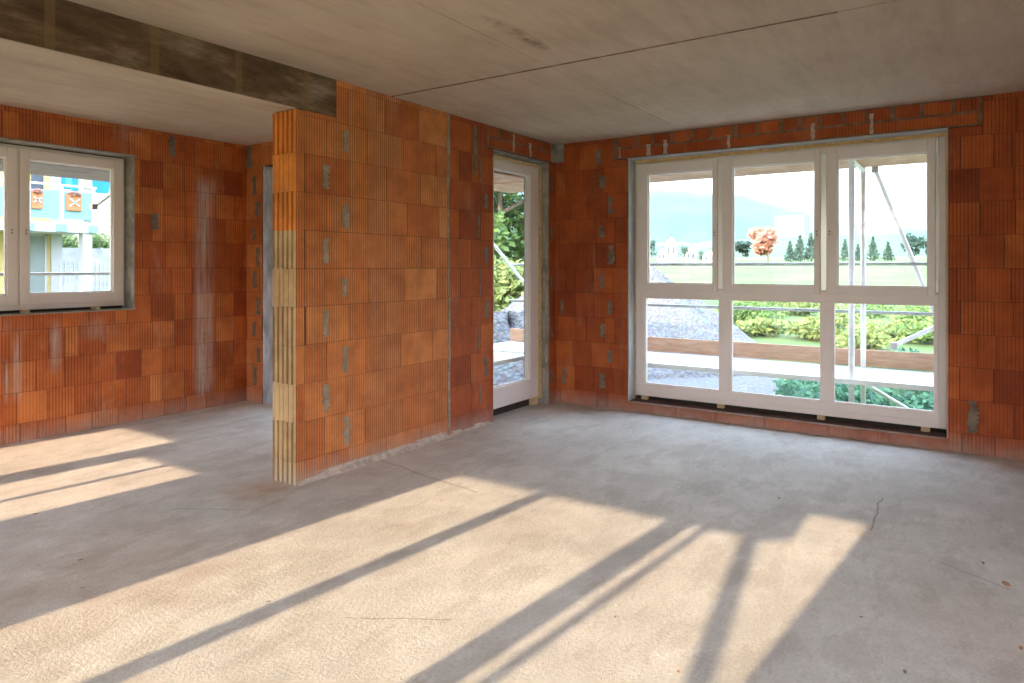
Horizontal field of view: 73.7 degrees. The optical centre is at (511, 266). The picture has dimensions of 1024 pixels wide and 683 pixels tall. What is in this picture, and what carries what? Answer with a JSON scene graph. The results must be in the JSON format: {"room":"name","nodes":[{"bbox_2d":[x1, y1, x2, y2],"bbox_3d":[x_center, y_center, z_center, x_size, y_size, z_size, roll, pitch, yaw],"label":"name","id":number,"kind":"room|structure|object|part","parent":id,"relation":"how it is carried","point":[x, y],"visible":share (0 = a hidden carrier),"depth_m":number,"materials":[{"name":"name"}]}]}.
{"room":"construction site","nodes":[
{"label":"construction site","id":0,"kind":"room"},
{"bbox_2d":[0,105,246,445],"bbox_3d":[-3.741,0.065,6.133,0.369,2.690,3.430,0,0,34],"label":"wall","id":1,"kind":"structure","parent":0,"point":[182,347],"depth_m":6.38,"materials":[{"name":"brick"}]},
{"bbox_2d":[0,142,123,313],"bbox_3d":[-4.070,-0.318,5.622,0.140,1.395,1.695,0,0,34],"label":"window","id":2,"kind":"structure","parent":1,"relation":"in","point":[17,297],"depth_m":5.69,"materials":[{"name":"white plastic"}]},
{"bbox_3d":[-4.300,-0.330,5.277,0.073,1.290,0.806,0,0,34],"label":"sash","id":3,"kind":"part","parent":2,"relation":"part of","materials":[{"name":"white plastic"}]},
{"bbox_3d":[-4.008,-0.290,5.636,0.012,0.060,0.026,0,0,34],"label":"handle plate","id":4,"kind":"part","parent":2,"relation":"part of","materials":[{"name":"white plastic"}]},
{"bbox_2d":[0,137,136,315],"bbox_3d":[-4.045,-0.317,5.527,0.208,1.410,1.885,0,0,34],"label":"trim","id":5,"kind":"structure","parent":1,"relation":"attached to","point":[129,160],"depth_m":6.25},
{"bbox_2d":[246,142,272,402],"bbox_3d":[-1.673,0.065,6.668,2.528,2.690,0.369,0,0,34],"label":"wall","id":6,"kind":"structure","parent":0,"point":[258,155],"depth_m":7.12,"materials":[{"name":"ceramic"}]},
{"bbox_2d":[263,166,274,403],"bbox_3d":[-2.530,0.182,7.115,0.030,2.455,0.130,0,0,34],"label":"trim","id":7,"kind":"structure","parent":6,"relation":"attached to","point":[268,268],"depth_m":7.08,"materials":[{"name":"grey concrete"}]},
{"bbox_2d":[282,80,555,479],"bbox_3d":[-0.548,0.065,5.859,0.243,2.690,3.272,0,0,34],"label":"wall","id":8,"kind":"structure","parent":0,"point":[377,313],"depth_m":5.17,"materials":[{"name":"brick"}]},
{"bbox_2d":[0,0,335,116],"bbox_3d":[-2.891,-1.151,2.364,0.239,0.258,5.713,0,0,34],"label":"beam","id":9,"kind":"structure","parent":8,"relation":"attached to","point":[65,33],"depth_m":3.64,"materials":[{"name":"concrete"}]},
{"bbox_2d":[273,109,303,485],"bbox_3d":[-1.470,0.196,4.487,0.235,2.427,0.067,0,0,34],"label":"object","id":10,"kind":"structure","parent":8,"relation":"attached to","point":[288,126],"depth_m":4.44,"materials":[{"name":"ceramic"}]},
{"bbox_2d":[296,421,489,486],"bbox_3d":[-0.784,1.393,5.266,0.038,0.035,2.121,0,0,34],"label":"trim","id":11,"kind":"structure","parent":8,"relation":"attached to","point":[480,424],"depth_m":5.03,"materials":[{"name":"grey concrete"}]},
{"bbox_2d":[493,155,541,415],"bbox_3d":[0.004,0.182,6.694,0.100,2.455,0.970,0,0,34],"label":"door","id":12,"kind":"structure","parent":8,"relation":"in","point":[517,394],"depth_m":6.91,"materials":[{"name":"white plastic"}]},
{"bbox_2d":[493,149,548,403],"bbox_3d":[0.026,0.168,6.685,0.186,2.484,1.000,0,0,34],"label":"trim","id":13,"kind":"structure","parent":8,"relation":"attached to","point":[545,166],"depth_m":7.05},
{"bbox_2d":[0,400,1023,682],"bbox_3d":[-1.104,1.535,2.966,9.865,0.250,9.430,0,0,34],"label":"floor","id":14,"kind":"structure","parent":0,"point":[508,549],"depth_m":3.26,"materials":[{"name":"concrete"}]},
{"bbox_2d":[0,0,1023,145],"bbox_3d":[-1.104,-1.429,2.966,9.865,0.302,9.430,0,0,34],"label":"ceiling","id":15,"kind":"structure","parent":0,"point":[556,72],"depth_m":4.23,"materials":[{"name":"concrete"}]},
{"bbox_2d":[524,91,1023,460],"bbox_3d":[2.843,0.065,5.774,6.300,2.690,0.371,0,0,34],"label":"wall","id":16,"kind":"structure","parent":0,"point":[986,133],"depth_m":5.33,"materials":[{"name":"brick"}]},
{"bbox_2d":[551,143,563,162],"bbox_3d":[0.471,-1.184,7.085,0.100,0.188,0.100,0,0,34],"label":"trim","id":17,"kind":"structure","parent":16,"relation":"attached to","point":[557,151],"depth_m":7.11,"materials":[{"name":"grey concrete"}]},
{"bbox_2d":[627,128,947,437],"bbox_3d":[2.275,0.122,6.021,2.649,2.375,0.162,0,0,34],"label":"trim","id":18,"kind":"structure","parent":16,"relation":"attached to","point":[631,161],"depth_m":6.70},
{"bbox_2d":[628,401,947,450],"bbox_3d":[2.334,1.361,6.108,2.649,0.098,0.372,0,0,34],"label":"trim","id":19,"kind":"structure","parent":16,"relation":"attached to","point":[929,442],"depth_m":5.82,"materials":[{"name":"ceramic"}]},
{"bbox_2d":[635,132,946,432],"bbox_3d":[2.336,0.126,6.110,2.648,2.368,0.126,0,0,34],"label":"window","id":20,"kind":"structure","parent":16,"relation":"in","point":[826,290],"depth_m":5.90,"materials":[{"name":"white plastic"}]},
{"bbox_3d":[1.600,-0.390,6.593,0.785,1.250,0.073,0,0,34],"label":"sash","id":21,"kind":"part","parent":20,"relation":"part of","materials":[{"name":"white plastic"}]},
{"bbox_3d":[2.314,-0.390,6.115,0.832,1.250,0.073,0,0,34],"label":"sash","id":22,"kind":"part","parent":20,"relation":"part of","materials":[{"name":"white plastic"}]},
{"bbox_3d":[3.030,-0.390,5.636,0.791,1.250,0.073,0,0,34],"label":"sash","id":23,"kind":"part","parent":20,"relation":"part of","materials":[{"name":"white plastic"}]},
{"label":"outside","id":24,"kind":"structure","parent":0,"visible":0},
{"bbox_3d":[-14.457,1.925,22.896,30.500,0.630,17.434,0,0,34],"label":"forecourt","id":25,"kind":"object","parent":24,"visible":0},
{"bbox_2d":[0,171,109,293],"bbox_3d":[-21.023,-1.546,27.828,10.100,8.712,8.542,0,0,34],"label":"house","id":26,"kind":"structure","parent":25,"relation":"on","point":[47,226],"depth_m":26.17,"materials":[{"name":"paint"}]},
{"bbox_3d":[-17.600,-2.298,24.033,0.030,1.038,0.936,0,0,34],"label":"railing panel","id":27,"kind":"part","parent":26,"relation":"part of","materials":[{"name":"clear glass"}]},
{"bbox_2d":[31,188,42,208],"bbox_3d":[-17.084,-2.479,24.595,0.286,0.751,0.399,0,0,34],"label":"flower box","id":28,"kind":"object","parent":26,"relation":"attached to","point":[36,194],"visible":1,"depth_m":24.57,"materials":[{"name":"ceramic"}]},
{"bbox_3d":[-18.395,0.203,26.432,0.060,2.815,0.512,0,0,34],"label":"door","id":29,"kind":"part","parent":26,"relation":"part of","materials":[{"name":"grey paint"}]},
{"bbox_3d":[-18.378,0.145,26.422,0.060,2.931,0.648,0,0,34],"label":"door frame","id":30,"kind":"part","parent":26,"relation":"part of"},
{"bbox_3d":[-17.026,-2.298,24.891,0.030,1.038,1.004,0,0,34],"label":"railing panel","id":31,"kind":"part","parent":26,"relation":"part of","materials":[{"name":"clear glass"}]},
{"bbox_3d":[-16.958,-3.039,25.001,0.070,0.070,3.259,0,0,34],"label":"handrail","id":32,"kind":"part","parent":26,"relation":"part of","materials":[{"name":"metal"}]},
{"bbox_3d":[-16.715,-2.343,25.328,0.080,1.391,0.100,0,0,34],"label":"railing post","id":33,"kind":"part","parent":26,"relation":"part of","materials":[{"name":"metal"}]},
{"bbox_2d":[66,191,81,210],"bbox_3d":[-16.405,-2.487,25.609,0.310,0.768,0.524,0,0,34],"label":"flower box","id":34,"kind":"object","parent":26,"relation":"attached to","point":[73,200],"visible":1,"depth_m":25.58,"materials":[{"name":"ceramic"}]},
{"bbox_3d":[-16.419,-2.298,25.798,0.030,1.038,1.044,0,0,34],"label":"railing panel","id":35,"kind":"part","parent":26,"relation":"part of","materials":[{"name":"teal glass"}]},
{"bbox_3d":[-16.096,-2.343,26.253,0.080,1.391,0.100,0,0,34],"label":"railing post","id":36,"kind":"part","parent":26,"relation":"part of","materials":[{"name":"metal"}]},
{"bbox_2d":[62,235,78,247],"bbox_3d":[-22.683,-0.326,34.409,1.300,3.184,1.760,0,0,34],"label":"shrub","id":37,"kind":"object","parent":25,"relation":"on","point":[66,243],"visible":0.3,"depth_m":34.47,"materials":[{"name":"green plant"}]},
{"bbox_2d":[62,248,109,291],"bbox_3d":[-19.933,1.192,35.298,0.400,4.236,6.705,0,0,34],"label":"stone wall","id":38,"kind":"structure","parent":25,"relation":"on","point":[71,255],"depth_m":33.75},
{"bbox_2d":[78,232,109,248],"bbox_3d":[-21.780,-0.334,35.761,1.304,3.199,1.762,0,0,34],"label":"shrub","id":39,"kind":"object","parent":25,"relation":"on","point":[97,242],"visible":0.35,"depth_m":35.75,"materials":[{"name":"green plant"}]},
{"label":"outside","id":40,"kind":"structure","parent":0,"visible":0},
{"bbox_2d":[647,376,791,394],"bbox_3d":[2.795,2.225,16.282,9.890,0.001,16.769,0,0,34],"label":"gravel ground","id":41,"kind":"structure","parent":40,"point":[755,384],"depth_m":13.16,"materials":[{"name":"grey gravel"}]},
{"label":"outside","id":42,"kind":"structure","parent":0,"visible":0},
{"bbox_2d":[494,190,878,243],"bbox_3d":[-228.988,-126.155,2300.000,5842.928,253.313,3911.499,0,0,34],"label":"hills","id":43,"kind":"structure","parent":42,"point":[685,216],"depth_m":1707.99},
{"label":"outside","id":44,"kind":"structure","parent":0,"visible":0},
{"bbox_2d":[495,227,926,257],"bbox_3d":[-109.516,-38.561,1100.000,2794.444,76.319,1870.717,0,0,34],"label":"hills","id":45,"kind":"structure","parent":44,"point":[890,234],"depth_m":916.23,"materials":[{"name":"green plant"}]},
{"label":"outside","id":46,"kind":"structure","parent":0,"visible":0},
{"bbox_2d":[62,189,109,248],"bbox_3d":[-29.631,-9.780,81.569,66.000,26.180,77.000,0,0,34],"label":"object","id":47,"kind":"structure","parent":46,"point":[102,215],"depth_m":63.09,"materials":[{"name":"white"}]},
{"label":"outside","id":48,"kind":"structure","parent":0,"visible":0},
{"bbox_2d":[494,256,933,380],"bbox_3d":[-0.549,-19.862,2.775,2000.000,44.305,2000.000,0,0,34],"label":"meadow","id":49,"kind":"structure","parent":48,"point":[875,275],"depth_m":72.03,"materials":[{"name":"green plant"}]},
{"bbox_2d":[0,158,109,275],"bbox_3d":[-4.840,0.570,5.888,0.946,3.380,5.400,0,0,34],"label":"scaffold","id":50,"kind":"object","parent":49,"relation":"on","point":[36,168],"visible":0.16,"depth_m":6.76,"materials":[{"name":"metal"}]},
{"bbox_3d":[-5.183,0.070,6.117,0.034,0.034,5.400,0,0,34],"label":"guard rail","id":51,"kind":"part","parent":50,"relation":"part of","materials":[{"name":"metal"}]},
{"bbox_2d":[59,262,109,291],"bbox_3d":[-16.851,0.708,26.986,0.070,1.805,1.836,0,0,34],"label":"picket fence","id":52,"kind":"object","parent":49,"relation":"on","point":[60,265],"visible":0.56,"depth_m":26.74,"materials":[{"name":"white wood"}]},
{"bbox_3d":[-16.867,0.820,26.997,0.030,0.060,1.836,0,0,34],"label":"fence rail","id":53,"kind":"part","parent":52,"relation":"part of","materials":[{"name":"white wood"}]},
{"bbox_3d":[-16.867,-0.039,26.997,0.030,0.060,1.836,0,0,34],"label":"fence rail","id":54,"kind":"part","parent":52,"relation":"part of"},
{"bbox_2d":[494,253,523,311],"bbox_3d":[-0.301,0.907,19.125,2.916,2.705,2.703,0,0,34],"label":"bush","id":55,"kind":"object","parent":49,"relation":"on","point":[507,286],"visible":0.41,"depth_m":18.52,"materials":[{"name":"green plant"}]},
{"bbox_2d":[494,170,523,365],"bbox_3d":[-0.043,0.270,8.200,0.946,3.980,3.680,0,0,34],"label":"scaffold","id":56,"kind":"object","parent":49,"relation":"on","point":[500,358],"visible":0.07,"depth_m":7.60,"materials":[{"name":"metal"}]},
{"bbox_2d":[494,191,523,274],"bbox_3d":[-1.428,-1.598,25.417,8.120,7.917,10.730,0,0,36],"label":"tree","id":57,"kind":"object","parent":49,"relation":"on","point":[512,217],"visible":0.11,"depth_m":25.02,"materials":[{"name":"green plant"}]},
{"bbox_2d":[494,309,523,385],"bbox_3d":[-0.113,1.555,11.872,4.016,1.609,5.220,0,0,3],"label":"heap","id":58,"kind":"object","parent":49,"relation":"on","point":[504,320],"visible":0.18,"depth_m":10.90,"materials":[{"name":"grey gravel"}]},
{"bbox_2d":[504,266,768,379],"bbox_3d":[2.520,1.115,16.885,8.174,2.489,6.881,0,0,-12],"label":"heap","id":59,"kind":"object","parent":49,"relation":"on","point":[668,322],"visible":0.18,"depth_m":14.91,"materials":[{"name":"grey gravel"}]},
{"bbox_2d":[650,239,658,257],"bbox_3d":[36.874,-4.231,179.924,3.844,6.720,2.987,0,0,34],"label":"tree","id":60,"kind":"object","parent":49,"relation":"on","point":[653,242],"visible":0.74,"depth_m":179.67,"materials":[{"name":"green plant"}]},
{"bbox_2d":[657,248,666,262],"bbox_3d":[41.060,-3.238,186.957,3.506,4.872,3.228,0,0,34],"label":"house","id":61,"kind":"structure","parent":49,"relation":"on","point":[662,254],"depth_m":185.96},
{"bbox_2d":[665,236,677,262],"bbox_3d":[44.977,-5.074,193.205,4.405,8.281,4.045,0,0,34],"label":"house","id":62,"kind":"structure","parent":49,"relation":"on","point":[670,244],"depth_m":191.96,"materials":[{"name":"white paint"}]},
{"bbox_2d":[678,245,688,256],"bbox_3d":[45.306,-3.448,179.992,2.629,5.079,2.673,0,0,34],"label":"tree","id":63,"kind":"object","parent":49,"relation":"on","point":[684,248],"visible":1,"depth_m":179.85,"materials":[{"name":"green plant"}]},
{"bbox_2d":[686,245,696,262],"bbox_3d":[48.496,-3.613,185.042,3.800,5.628,3.467,0,0,34],"label":"house","id":64,"kind":"structure","parent":49,"relation":"on","point":[691,257],"depth_m":183.98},
{"bbox_2d":[697,250,704,259],"bbox_3d":[45.338,-2.395,163.845,1.827,3.577,1.842,0,0,34],"label":"tree","id":65,"kind":"object","parent":49,"relation":"on","point":[700,256],"visible":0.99,"depth_m":163.79,"materials":[{"name":"green plant"}]},
{"bbox_2d":[703,248,711,262],"bbox_3d":[49.671,-2.636,171.339,4.866,4.190,4.413,0,0,34],"label":"house","id":66,"kind":"structure","parent":49,"relation":"on","point":[707,258],"depth_m":170.15,"materials":[{"name":"white paint"}]},
{"bbox_2d":[494,154,933,407],"bbox_3d":[2.932,0.535,6.626,7.700,3.450,0.966,0,0,34],"label":"scaffold","id":67,"kind":"object","parent":49,"relation":"on","point":[868,377],"visible":0.51,"depth_m":6.73,"materials":[{"name":"metal"}]},
{"bbox_3d":[3.167,-0.030,6.978,7.700,0.034,0.034,0,0,34],"label":"guard rail","id":68,"kind":"part","parent":67,"relation":"part of","materials":[{"name":"metal"}]},
{"bbox_3d":[3.167,0.445,6.978,7.700,0.034,0.034,0,0,34],"label":"guard rail","id":69,"kind":"part","parent":67,"relation":"part of","materials":[{"name":"metal"}]},
{"bbox_3d":[3.021,0.605,6.077,0.047,3.310,0.047,0,0,34],"label":"post","id":70,"kind":"part","parent":67,"relation":"part of","materials":[{"name":"metal"}]},
{"bbox_3d":[3.471,0.605,6.750,0.047,3.310,0.047,0,0,34],"label":"post","id":71,"kind":"part","parent":67,"relation":"part of","materials":[{"name":"metal"}]},
{"bbox_2d":[735,240,752,256],"bbox_3d":[61.137,-4.206,181.860,5.894,6.340,6.260,0,0,34],"label":"tree","id":72,"kind":"object","parent":49,"relation":"on","point":[742,247],"visible":0.9,"depth_m":181.26,"materials":[{"name":"green plant"}]},
{"bbox_2d":[714,301,774,321],"bbox_3d":[8.392,1.658,25.023,2.166,1.047,2.697,0,0,34],"label":"bush","id":73,"kind":"object","parent":49,"relation":"on","point":[738,314],"visible":0.58,"depth_m":24.54,"materials":[{"name":"green plant"}]},
{"bbox_2d":[733,301,787,318],"bbox_3d":[9.747,1.641,27.013,2.159,0.866,2.571,0,0,5],"label":"bush","id":74,"kind":"object","parent":49,"relation":"on","point":[767,303],"visible":0.17,"depth_m":26.62,"materials":[{"name":"green plant"}]},
{"bbox_2d":[733,315,788,336],"bbox_3d":[7.586,1.846,21.095,1.884,0.688,1.884,0,0,34],"label":"bush","id":75,"kind":"object","parent":49,"relation":"on","point":[754,327],"visible":0.91,"depth_m":20.72,"materials":[{"name":"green plant"}]},
{"bbox_2d":[747,225,780,262],"bbox_3d":[62.792,-5.768,170.647,8.385,9.872,9.136,0,0,34],"label":"tree","id":76,"kind":"object","parent":49,"relation":"on","point":[765,238],"visible":1,"depth_m":169.03,"materials":[{"name":"orange plant"}]},
{"bbox_2d":[760,301,796,311],"bbox_3d":[11.767,1.545,29.794,2.425,0.930,2.621,0,0,17],"label":"bush","id":77,"kind":"object","parent":49,"relation":"on","point":[779,303],"visible":0.1,"depth_m":29.06,"materials":[{"name":"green plant"}]},
{"bbox_2d":[784,241,795,261],"bbox_3d":[75.235,-4.211,185.048,3.718,6.044,3.891,0,0,34],"label":"conifer","id":78,"kind":"object","parent":49,"relation":"on","point":[790,252],"visible":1,"depth_m":184.61,"materials":[{"name":"green plant"}]},
{"bbox_2d":[792,234,808,261],"bbox_3d":[77.973,-5.094,184.896,4.500,7.769,4.344,0,0,34],"label":"conifer","id":79,"kind":"object","parent":49,"relation":"on","point":[799,241],"visible":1,"depth_m":184.72,"materials":[{"name":"green plant"}]},
{"bbox_2d":[772,363,837,395],"bbox_3d":[4.468,1.879,10.421,0.984,0.845,1.136,0,0,34],"label":"clump","id":80,"kind":"object","parent":49,"relation":"on","point":[788,386],"visible":0.2,"depth_m":10.21,"materials":[{"name":"green plant"}]},
{"bbox_2d":[802,232,813,260],"bbox_3d":[81.087,-5.333,185.178,4.725,8.201,4.501,0,0,34],"label":"conifer","id":81,"kind":"object","parent":49,"relation":"on","point":[810,243],"visible":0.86,"depth_m":184.65,"materials":[{"name":"green plant"}]},
{"bbox_2d":[783,302,839,315],"bbox_3d":[12.068,1.649,27.905,1.923,0.818,2.456,0,0,-25],"label":"bush","id":82,"kind":"object","parent":49,"relation":"on","point":[794,304],"visible":0.53,"depth_m":27.74,"materials":[{"name":"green plant"}]},
{"bbox_2d":[783,318,846,341],"bbox_3d":[8.860,1.838,19.955,1.336,0.724,1.862,0,0,-30],"label":"bush","id":83,"kind":"object","parent":49,"relation":"on","point":[810,329],"visible":0.75,"depth_m":19.85,"materials":[{"name":"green plant"}]},
{"bbox_2d":[793,381,872,403],"bbox_3d":[4.305,1.878,9.369,1.105,0.799,1.056,0,0,34],"label":"clump","id":84,"kind":"object","parent":49,"relation":"on","point":[808,391],"visible":0.12,"depth_m":9.21,"materials":[{"name":"green plant"}]},
{"bbox_2d":[801,313,868,328],"bbox_3d":[10.913,1.772,23.055,2.030,0.711,1.922,0,0,34],"label":"bush","id":85,"kind":"object","parent":49,"relation":"on","point":[841,319],"visible":0.48,"depth_m":22.66,"materials":[{"name":"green plant"}]},
{"bbox_2d":[839,239,848,260],"bbox_3d":[90.108,-4.501,184.951,3.508,6.411,3.582,0,0,34],"label":"conifer","id":86,"kind":"object","parent":49,"relation":"on","point":[845,246],"visible":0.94,"depth_m":184.74,"materials":[{"name":"green plant"}]},
{"bbox_2d":[819,328,895,349],"bbox_3d":[9.120,1.921,18.046,1.788,0.712,1.576,0,0,34],"label":"bush","id":87,"kind":"object","parent":49,"relation":"on","point":[876,340],"visible":0.7,"depth_m":17.66,"materials":[{"name":"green plant"}]},
{"bbox_2d":[855,244,860,261],"bbox_3d":[93.756,-3.828,185.060,2.919,5.015,2.929,0,0,34],"label":"conifer","id":88,"kind":"object","parent":49,"relation":"on","point":[857,253],"visible":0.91,"depth_m":184.70,"materials":[{"name":"green plant"}]},
{"bbox_2d":[835,304,900,317],"bbox_3d":[14.025,1.655,26.748,2.801,0.882,3.091,0,0,34],"label":"bush","id":89,"kind":"object","parent":49,"relation":"on","point":[875,307],"visible":0.42,"depth_m":26.54,"materials":[{"name":"green plant"}]},
{"bbox_2d":[866,236,880,260],"bbox_3d":[97.673,-4.870,185.048,4.105,7.041,3.767,0,0,34],"label":"conifer","id":90,"kind":"object","parent":49,"relation":"on","point":[872,248],"visible":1,"depth_m":184.61,"materials":[{"name":"green plant"}]},
{"bbox_2d":[836,384,918,408],"bbox_3d":[4.815,1.865,9.342,1.132,0.802,1.043,0,0,3],"label":"clump","id":91,"kind":"object","parent":49,"relation":"on","point":[874,398],"visible":0.24,"depth_m":9.16,"materials":[{"name":"green plant"}]},
{"bbox_2d":[845,318,923,341],"bbox_3d":[10.943,1.875,19.993,2.248,0.696,2.394,0,0,34],"label":"bush","id":92,"kind":"object","parent":49,"relation":"on","point":[891,329],"visible":0.49,"depth_m":19.72,"materials":[{"name":"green plant"}]},
{"bbox_2d":[881,241,895,260],"bbox_3d":[101.892,-4.250,185.017,3.827,5.741,3.588,0,0,34],"label":"conifer","id":93,"kind":"object","parent":49,"relation":"on","point":[888,254],"visible":1,"depth_m":184.56,"materials":[{"name":"green plant"}]},
{"bbox_2d":[890,346,918,352],"bbox_3d":[7.364,1.879,12.868,1.178,0.774,1.048,0,0,34],"label":"clump","id":94,"kind":"object","parent":49,"relation":"on","point":[899,349],"visible":0.03,"depth_m":12.92,"materials":[{"name":"green plant"}]},
{"bbox_2d":[884,368,928,371],"bbox_3d":[6.222,1.881,10.885,0.869,0.770,1.210,0,0,-3],"label":"clump","id":95,"kind":"object","parent":49,"relation":"on","point":[884,368],"visible":0.02,"depth_m":10.74,"materials":[{"name":"green plant"}]},
{"bbox_2d":[882,305,933,324],"bbox_3d":[14.204,1.609,23.805,2.345,1.008,3.267,0,0,34],"label":"bush","id":96,"kind":"object","parent":49,"relation":"on","point":[908,308],"visible":0.48,"depth_m":23.65,"materials":[{"name":"green plant"}]},
{"bbox_2d":[887,369,933,409],"bbox_3d":[5.713,1.885,9.531,1.094,0.798,1.281,0,0,34],"label":"clump","id":97,"kind":"object","parent":49,"relation":"on","point":[925,399],"visible":0.26,"depth_m":9.38,"materials":[{"name":"green plant"}]},
{"bbox_2d":[893,320,933,344],"bbox_3d":[11.867,1.821,19.000,2.220,0.750,1.885,0,0,12],"label":"bush","id":98,"kind":"object","parent":49,"relation":"on","point":[917,326],"visible":0.31,"depth_m":18.90,"materials":[{"name":"green plant"}]},
{"bbox_2d":[900,233,926,255],"bbox_3d":[99.613,-4.873,169.375,5.859,7.465,4.888,0,0,34],"label":"tree","id":99,"kind":"object","parent":49,"relation":"on","point":[913,241],"visible":0.82,"depth_m":168.78,"materials":[{"name":"green plant"}]}
]}

